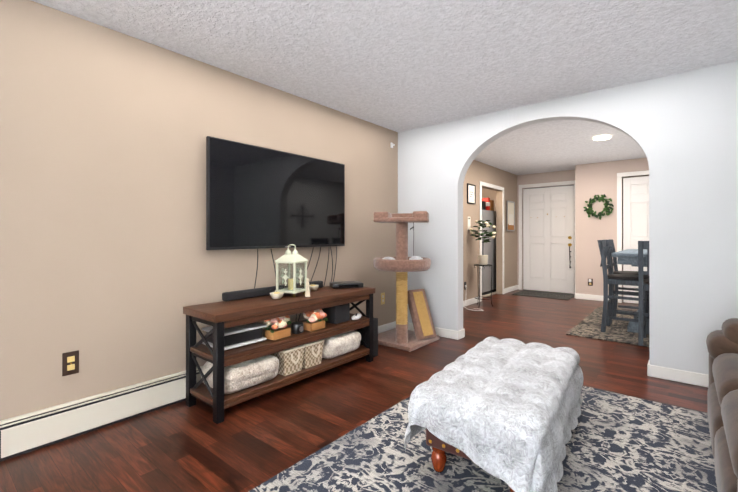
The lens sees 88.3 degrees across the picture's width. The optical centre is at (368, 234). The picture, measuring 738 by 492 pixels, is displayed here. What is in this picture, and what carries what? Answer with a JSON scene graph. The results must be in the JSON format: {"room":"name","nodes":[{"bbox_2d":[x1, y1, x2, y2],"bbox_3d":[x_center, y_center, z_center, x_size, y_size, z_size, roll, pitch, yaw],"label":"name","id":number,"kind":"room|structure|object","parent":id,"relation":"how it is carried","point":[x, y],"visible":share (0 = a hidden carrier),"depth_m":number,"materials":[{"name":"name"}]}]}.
{"room":"living room","nodes":[
{"label":"living room","id":0,"kind":"room"},
{"bbox_2d":[0,0,516,424],"bbox_3d":[-0.117,-0.051,4.186,0.120,2.400,10.260,0,0,40],"label":"wall","id":1,"kind":"structure","parent":0,"point":[111,266],"depth_m":2.40,"materials":[{"name":"beige paint"}]},
{"bbox_2d":[62,350,78,375],"bbox_3d":[-1.701,0.736,2.170,0.008,0.130,0.077,0,0,40],"label":"outlet","id":2,"kind":"object","parent":1,"relation":"attached to","point":[70,363],"visible":1,"depth_m":2.17,"materials":[{"name":"brown plastic"}]},
{"bbox_2d":[0,366,202,461],"bbox_3d":[-1.863,1.049,1.928,0.067,0.188,4.280,0,0,40],"label":"baseboard heater","id":3,"kind":"object","parent":1,"relation":"attached to","point":[30,433],"visible":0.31,"depth_m":2.18,"materials":[{"name":"white metal"}]},
{"bbox_2d":[206,136,344,249],"bbox_3d":[-0.725,-0.294,3.291,0.082,0.820,1.425,0,0,40],"label":"wall-mounted tv","id":4,"kind":"object","parent":1,"relation":"attached to","point":[257,197],"visible":0.96,"depth_m":3.12,"materials":[{"name":"black plastic"}]},
{"bbox_2d":[254,249,257,288],"bbox_3d":[-0.924,0.485,3.067,0.009,0.730,0.071,0,0,43],"label":"cable","id":5,"kind":"object","parent":4,"relation":"hanging from","point":[257,249],"depth_m":3.08,"materials":[{"name":"black plastic"}]},
{"bbox_2d":[296,246,336,320],"bbox_3d":[-0.486,0.487,3.575,0.041,0.734,0.552,0,0,40],"label":"cable","id":6,"kind":"object","parent":4,"relation":"hanging from","point":[307,267],"depth_m":3.65,"materials":[{"name":"black plastic"}]},
{"bbox_2d":[381,292,384,304],"bbox_3d":[0.162,0.748,4.421,0.008,0.133,0.072,0,0,40],"label":"outlet","id":7,"kind":"object","parent":1,"relation":"attached to","point":[382,298],"visible":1,"depth_m":4.42,"materials":[{"name":"brown plastic"}]},
{"bbox_2d":[378,321,395,332],"bbox_3d":[-0.074,1.100,4.131,0.014,0.095,1.356,0,0,40],"label":"baseboard","id":8,"kind":"structure","parent":1,"relation":"attached to","point":[392,325],"depth_m":4.46,"materials":[{"name":"white wood"}]},
{"bbox_2d":[468,217,470,229],"bbox_3d":[1.633,-0.177,6.203,0.004,0.220,0.100,0,0,40],"label":"note","id":9,"kind":"object","parent":1,"relation":"attached to","point":[469,222],"visible":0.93,"depth_m":6.21,"materials":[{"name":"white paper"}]},
{"bbox_2d":[467,183,475,203],"bbox_3d":[1.681,-0.662,6.249,0.021,0.320,0.290,0,0,40],"label":"framed picture","id":10,"kind":"object","parent":1,"relation":"attached to","point":[471,193],"visible":0.98,"depth_m":6.25,"materials":[{"name":"black"}]},
{"bbox_2d":[464,282,483,310],"bbox_3d":[1.615,0.957,5.881,0.383,0.388,0.294,0,0,40],"label":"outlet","id":11,"kind":"object","parent":1,"relation":"attached to","point":[465,285],"visible":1,"depth_m":6.01,"materials":[{"name":"white plastic"}]},
{"bbox_2d":[463,181,518,306],"bbox_3d":[1.791,0.059,6.374,0.030,2.190,4.214,0,0,40],"label":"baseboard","id":12,"kind":"structure","parent":1,"relation":"attached to","point":[470,301],"depth_m":6.97,"materials":[{"name":"white wood"}]},
{"bbox_2d":[507,200,514,230],"bbox_3d":[2.843,-0.363,7.629,0.018,0.600,0.420,0,0,40],"label":"memo board","id":13,"kind":"object","parent":1,"relation":"attached to","point":[510,215],"visible":1,"depth_m":7.62,"materials":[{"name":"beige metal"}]},
{"bbox_2d":[0,289,707,491],"bbox_3d":[0.442,1.198,3.785,6.850,0.100,10.520,0,0,40],"label":"floor","id":14,"kind":"structure","parent":0,"point":[244,446],"depth_m":2.39,"materials":[{"name":"laminate"}]},
{"bbox_2d":[183,286,374,423],"bbox_3d":[-0.593,0.816,2.994,0.429,0.660,1.530,0,0,40],"label":"media console","id":15,"kind":"object","parent":14,"relation":"on","point":[220,316],"visible":0.73,"depth_m":2.56,"materials":[{"name":"brown wood"}]},
{"bbox_2d":[202,322,266,349],"bbox_3d":[-0.921,0.688,2.610,0.260,0.116,0.340,0,0,40],"label":"game console","id":16,"kind":"object","parent":15,"relation":"in","point":[242,335],"visible":0.58,"depth_m":2.54,"materials":[{"name":"black plastic"}]},
{"bbox_2d":[201,355,278,393],"bbox_3d":[-0.880,0.938,2.621,0.357,0.166,0.440,0,0,40],"label":"fur throw","id":17,"kind":"object","parent":15,"relation":"in","point":[246,374],"visible":0.6,"depth_m":2.49,"materials":[{"name":"white fur"}]},
{"bbox_2d":[222,281,322,300],"bbox_3d":[-0.741,0.453,3.104,0.062,0.062,0.960,0,0,40],"label":"soundbar","id":18,"kind":"object","parent":15,"relation":"on","point":[245,294],"visible":0.83,"depth_m":2.90,"materials":[{"name":"black plastic"}]},
{"bbox_2d":[270,292,283,298],"bbox_3d":[-0.691,0.454,2.849,0.104,0.058,0.101,0,0,40],"label":"candle holder","id":19,"kind":"object","parent":15,"relation":"on","point":[276,295],"visible":1,"depth_m":2.82,"materials":[{"name":"beige ceramic"}]},
{"bbox_2d":[263,316,290,339],"bbox_3d":[-0.661,0.657,2.756,0.174,0.178,0.197,0,0,40],"label":"flower box","id":20,"kind":"object","parent":15,"relation":"in","point":[279,329],"visible":0.79,"depth_m":2.70,"materials":[{"name":"brown wood"}]},
{"bbox_2d":[269,345,304,375],"bbox_3d":[-0.652,0.928,2.874,0.312,0.187,0.196,0,0,40],"label":"basket","id":21,"kind":"object","parent":15,"relation":"in","point":[290,360],"visible":0.58,"depth_m":2.77,"materials":[{"name":"beige"}]},
{"bbox_2d":[275,244,307,296],"bbox_3d":[-0.613,0.282,3.018,0.192,0.403,0.192,0,0,23],"label":"lantern","id":22,"kind":"object","parent":15,"relation":"on","point":[294,258],"visible":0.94,"depth_m":2.98,"materials":[{"name":"white metal"}]},
{"bbox_2d":[291,322,303,333],"bbox_3d":[-0.542,0.710,2.885,0.094,0.072,0.092,0,0,40],"label":"smart speaker","id":23,"kind":"object","parent":15,"relation":"in","point":[297,327],"visible":1,"depth_m":2.85},
{"bbox_2d":[305,278,309,296],"bbox_3d":[-0.473,0.413,2.954,0.055,0.142,0.047,0,0,40],"label":"figurine","id":24,"kind":"object","parent":15,"relation":"on","point":[307,292],"visible":1,"depth_m":2.94,"materials":[{"name":"beige ceramic"}]},
{"bbox_2d":[302,339,323,368],"bbox_3d":[-0.525,0.928,3.028,0.312,0.187,0.196,0,0,40],"label":"basket","id":25,"kind":"object","parent":15,"relation":"in","point":[312,355],"visible":0.52,"depth_m":2.93,"materials":[{"name":"beige fabric"}]},
{"bbox_2d":[309,284,318,290],"bbox_3d":[-0.483,0.455,3.269,0.104,0.058,0.101,0,0,40],"label":"candle holder","id":26,"kind":"object","parent":15,"relation":"on","point":[312,287],"visible":0.94,"depth_m":3.24,"materials":[{"name":"beige ceramic"}]},
{"bbox_2d":[303,309,327,331],"bbox_3d":[-0.435,0.659,3.011,0.168,0.175,0.194,0,0,40],"label":"flower box","id":27,"kind":"object","parent":15,"relation":"in","point":[314,322],"visible":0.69,"depth_m":2.95,"materials":[{"name":"brown wood"}]},
{"bbox_2d":[321,303,349,323],"bbox_3d":[-0.334,0.664,3.315,0.295,0.166,0.175,0,0,40],"label":"storage box","id":28,"kind":"object","parent":15,"relation":"in","point":[338,314],"visible":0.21,"depth_m":3.21,"materials":[{"name":"black fabric"}]},
{"bbox_2d":[322,330,360,358],"bbox_3d":[-0.316,0.937,3.303,0.357,0.172,0.430,0,0,40],"label":"fur throw","id":29,"kind":"object","parent":15,"relation":"in","point":[340,344],"visible":0.52,"depth_m":3.15,"materials":[{"name":"white fur"}]},
{"bbox_2d":[329,281,362,288],"bbox_3d":[-0.209,0.464,3.501,0.280,0.042,0.182,0,0,-17],"label":"cable box","id":30,"kind":"object","parent":15,"relation":"on","point":[345,284],"visible":1,"depth_m":3.43,"materials":[{"name":"black plastic"}]},
{"bbox_2d":[351,313,361,319],"bbox_3d":[-0.110,0.726,3.354,0.060,0.043,0.148,0,0,20],"label":"game controller","id":31,"kind":"object","parent":15,"relation":"in","point":[356,316],"visible":1,"depth_m":3.32,"materials":[{"name":"white plastic"}]},
{"bbox_2d":[354,317,377,356],"bbox_3d":[-0.067,0.970,3.642,0.309,0.355,0.120,0,0,40],"label":"subwoofer","id":32,"kind":"object","parent":14,"relation":"on","point":[362,331],"visible":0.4,"depth_m":3.56,"materials":[{"name":"black plastic"}]},
{"bbox_2d":[373,211,439,351],"bbox_3d":[0.361,0.461,4.003,0.709,1.375,0.750,0,0,40],"label":"cat tree","id":33,"kind":"object","parent":14,"relation":"on","point":[401,264],"visible":1,"depth_m":3.85,"materials":[{"name":"carpet"}]},
{"bbox_2d":[248,386,717,491],"bbox_3d":[0.886,1.136,1.444,2.480,0.012,3.080,0,0,40],"label":"living room rug","id":34,"kind":"object","parent":14,"relation":"on","point":[617,442],"visible":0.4,"depth_m":1.91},
{"bbox_2d":[404,336,582,491],"bbox_3d":[0.765,0.927,2.121,0.657,0.407,1.284,0,0,35],"label":"ottoman","id":35,"kind":"object","parent":34,"relation":"on","point":[507,411],"visible":1,"depth_m":1.72,"materials":[{"name":"white fabric"}]},
{"bbox_2d":[706,318,737,491],"bbox_3d":[1.718,0.620,1.133,1.000,0.957,2.484,0,0,40],"label":"sofa","id":36,"kind":"object","parent":34,"relation":"on","point":[722,393],"visible":1,"depth_m":1.73,"materials":[{"name":"brown fabric"}]},
{"bbox_2d":[474,264,492,307],"bbox_3d":[1.822,0.822,6.088,0.292,0.668,0.306,0,0,40],"label":"plant stand","id":37,"kind":"object","parent":14,"relation":"on","point":[477,265],"visible":0.96,"depth_m":6.06,"materials":[{"name":"grey metal"}]},
{"bbox_2d":[469,220,495,264],"bbox_3d":[1.827,0.129,6.095,0.430,0.715,0.365,0,0,40],"label":"topiary plant","id":38,"kind":"object","parent":37,"relation":"on","point":[482,259],"visible":1,"depth_m":6.04,"materials":[{"name":"green plant"}]},
{"bbox_2d":[512,290,574,299],"bbox_3d":[3.337,1.151,7.243,0.980,0.010,0.740,0,0,40],"label":"door mat","id":39,"kind":"object","parent":14,"relation":"on","point":[552,295],"visible":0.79,"depth_m":7.23,"materials":[{"name":"grey fabric"}]},
{"bbox_2d":[566,307,649,346],"bbox_3d":[3.667,1.145,4.575,1.890,0.010,2.150,0,0,40],"label":"dining rug","id":40,"kind":"object","parent":14,"relation":"on","point":[589,326],"visible":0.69,"depth_m":4.50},
{"bbox_2d":[597,240,647,331],"bbox_3d":[2.996,0.603,4.476,0.465,1.070,0.440,0,0,40],"label":"dining chair","id":41,"kind":"object","parent":40,"relation":"on","point":[610,278],"visible":0.88,"depth_m":4.42,"materials":[{"name":"grey wood"}]},
{"bbox_2d":[607,239,648,323],"bbox_3d":[3.321,0.604,4.869,0.465,1.070,0.440,0,0,40],"label":"dining chair","id":42,"kind":"object","parent":40,"relation":"on","point":[615,269],"visible":0.44,"depth_m":4.97,"materials":[{"name":"grey wood"}]},
{"bbox_2d":[612,249,648,333],"bbox_3d":[3.555,0.674,4.559,0.900,0.930,1.600,0,0,40],"label":"dining table","id":43,"kind":"object","parent":40,"relation":"on","point":[628,257],"visible":0.21,"depth_m":4.22,"materials":[{"name":"grey wood"}]},
{"bbox_2d":[638,241,648,345],"bbox_3d":[3.050,0.602,3.902,0.440,1.070,0.465,0,0,40],"label":"dining chair","id":44,"kind":"object","parent":40,"relation":"on","point":[643,288],"visible":0.35,"depth_m":3.89,"materials":[{"name":"grey wood"}]},
{"bbox_2d":[574,170,648,302],"bbox_3d":[4.710,0.058,6.007,2.624,2.190,0.018,0,0,40],"label":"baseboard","id":45,"kind":"structure","parent":14,"relation":"on","point":[619,175],"depth_m":6.41,"materials":[{"name":"white wood"}]},
{"bbox_3d":[1.111,1.155,7.710,2.475,0.004,3.020,0,0,40],"label":"kitchen tile floor","id":46,"kind":"structure","parent":14,"relation":"on","visible":0},
{"bbox_2d":[482,198,495,294],"bbox_3d":[2.072,0.217,7.639,0.750,1.880,0.867,0,0,40],"label":"refrigerator","id":47,"kind":"object","parent":46,"relation":"on","point":[488,213],"visible":0.17,"depth_m":7.40,"materials":[{"name":"silver metal"}]},
{"bbox_2d":[31,0,737,174],"bbox_3d":[0.442,-1.302,3.791,6.850,0.100,10.520,0,0,40],"label":"ceiling","id":48,"kind":"structure","parent":0,"point":[399,65],"depth_m":2.58,"materials":[{"name":"white paint"}]},
{"bbox_2d":[593,135,610,140],"bbox_3d":[2.992,-1.234,4.881,0.200,0.032,0.200,0,0,40],"label":"recessed light","id":49,"kind":"object","parent":48,"relation":"in","point":[602,137],"visible":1,"depth_m":4.84,"materials":[{"name":"white glass"}]},
{"bbox_2d":[482,170,574,289],"bbox_3d":[2.680,-0.041,8.452,3.890,2.400,0.120,0,0,40],"label":"wall","id":50,"kind":"structure","parent":0,"point":[556,176],"depth_m":7.90,"materials":[{"name":"paint"}]},
{"bbox_2d":[519,181,572,289],"bbox_3d":[3.591,0.062,7.608,1.170,2.190,0.018,0,0,40],"label":"door frame","id":51,"kind":"structure","parent":50,"relation":"attached to","point":[563,182],"depth_m":7.94,"materials":[{"name":"white"}]},
{"bbox_2d":[523,185,573,293],"bbox_3d":[3.583,0.103,7.637,0.950,2.092,0.104,0,0,40],"label":"entry door","id":52,"kind":"structure","parent":50,"relation":"in","point":[548,238],"depth_m":7.62,"materials":[{"name":"white paint"}]},
{"bbox_2d":[398,61,737,374],"bbox_3d":[1.878,-0.053,3.483,3.850,2.400,0.130,0,0,40],"label":"wall","id":53,"kind":"structure","parent":0,"point":[681,129],"depth_m":3.02,"materials":[{"name":"white paint"}]},
{"bbox_2d":[408,322,459,339],"bbox_3d":[0.675,1.101,4.385,0.784,0.095,0.018,0,0,40],"label":"baseboard","id":54,"kind":"structure","parent":53,"relation":"attached to","point":[441,332],"depth_m":4.23,"materials":[{"name":"white wood"}]},
{"bbox_2d":[460,328,464,337],"bbox_3d":[0.764,1.101,4.493,0.784,0.095,0.018,0,0,40],"label":"baseboard","id":55,"kind":"structure","parent":53,"relation":"attached to","point":[462,332],"depth_m":4.20,"materials":[{"name":"white"}]},
{"bbox_2d":[647,362,708,386],"bbox_3d":[2.770,1.097,2.651,1.339,0.095,0.018,0,0,40],"label":"baseboard","id":56,"kind":"structure","parent":53,"relation":"attached to","point":[683,376],"depth_m":2.95,"materials":[{"name":"white"}]},
{"bbox_2d":[575,158,648,301],"bbox_3d":[4.902,-0.047,6.197,2.650,2.400,0.520,0,0,40],"label":"wall","id":57,"kind":"structure","parent":0,"point":[593,179],"depth_m":6.64,"materials":[{"name":"paint"}]},
{"bbox_2d":[588,279,592,285],"bbox_3d":[3.885,0.844,6.679,0.075,0.122,0.030,0,0,40],"label":"outlet","id":58,"kind":"object","parent":57,"relation":"attached to","point":[590,282],"visible":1,"depth_m":6.67,"materials":[{"name":"brown"}]},
{"bbox_2d":[583,194,613,219],"bbox_3d":[3.970,-0.469,6.585,0.463,0.437,0.068,0,0,40],"label":"wreath","id":59,"kind":"object","parent":57,"relation":"attached to","point":[590,211],"visible":0.98,"depth_m":6.56,"materials":[{"name":"green plant"}]},
{"bbox_2d":[623,176,648,303],"bbox_3d":[4.576,0.099,6.139,0.790,2.092,0.104,0,0,40],"label":"closet door","id":60,"kind":"structure","parent":57,"relation":"attached to","point":[635,210],"depth_m":6.30,"materials":[{"name":"white paint"}]}
]}

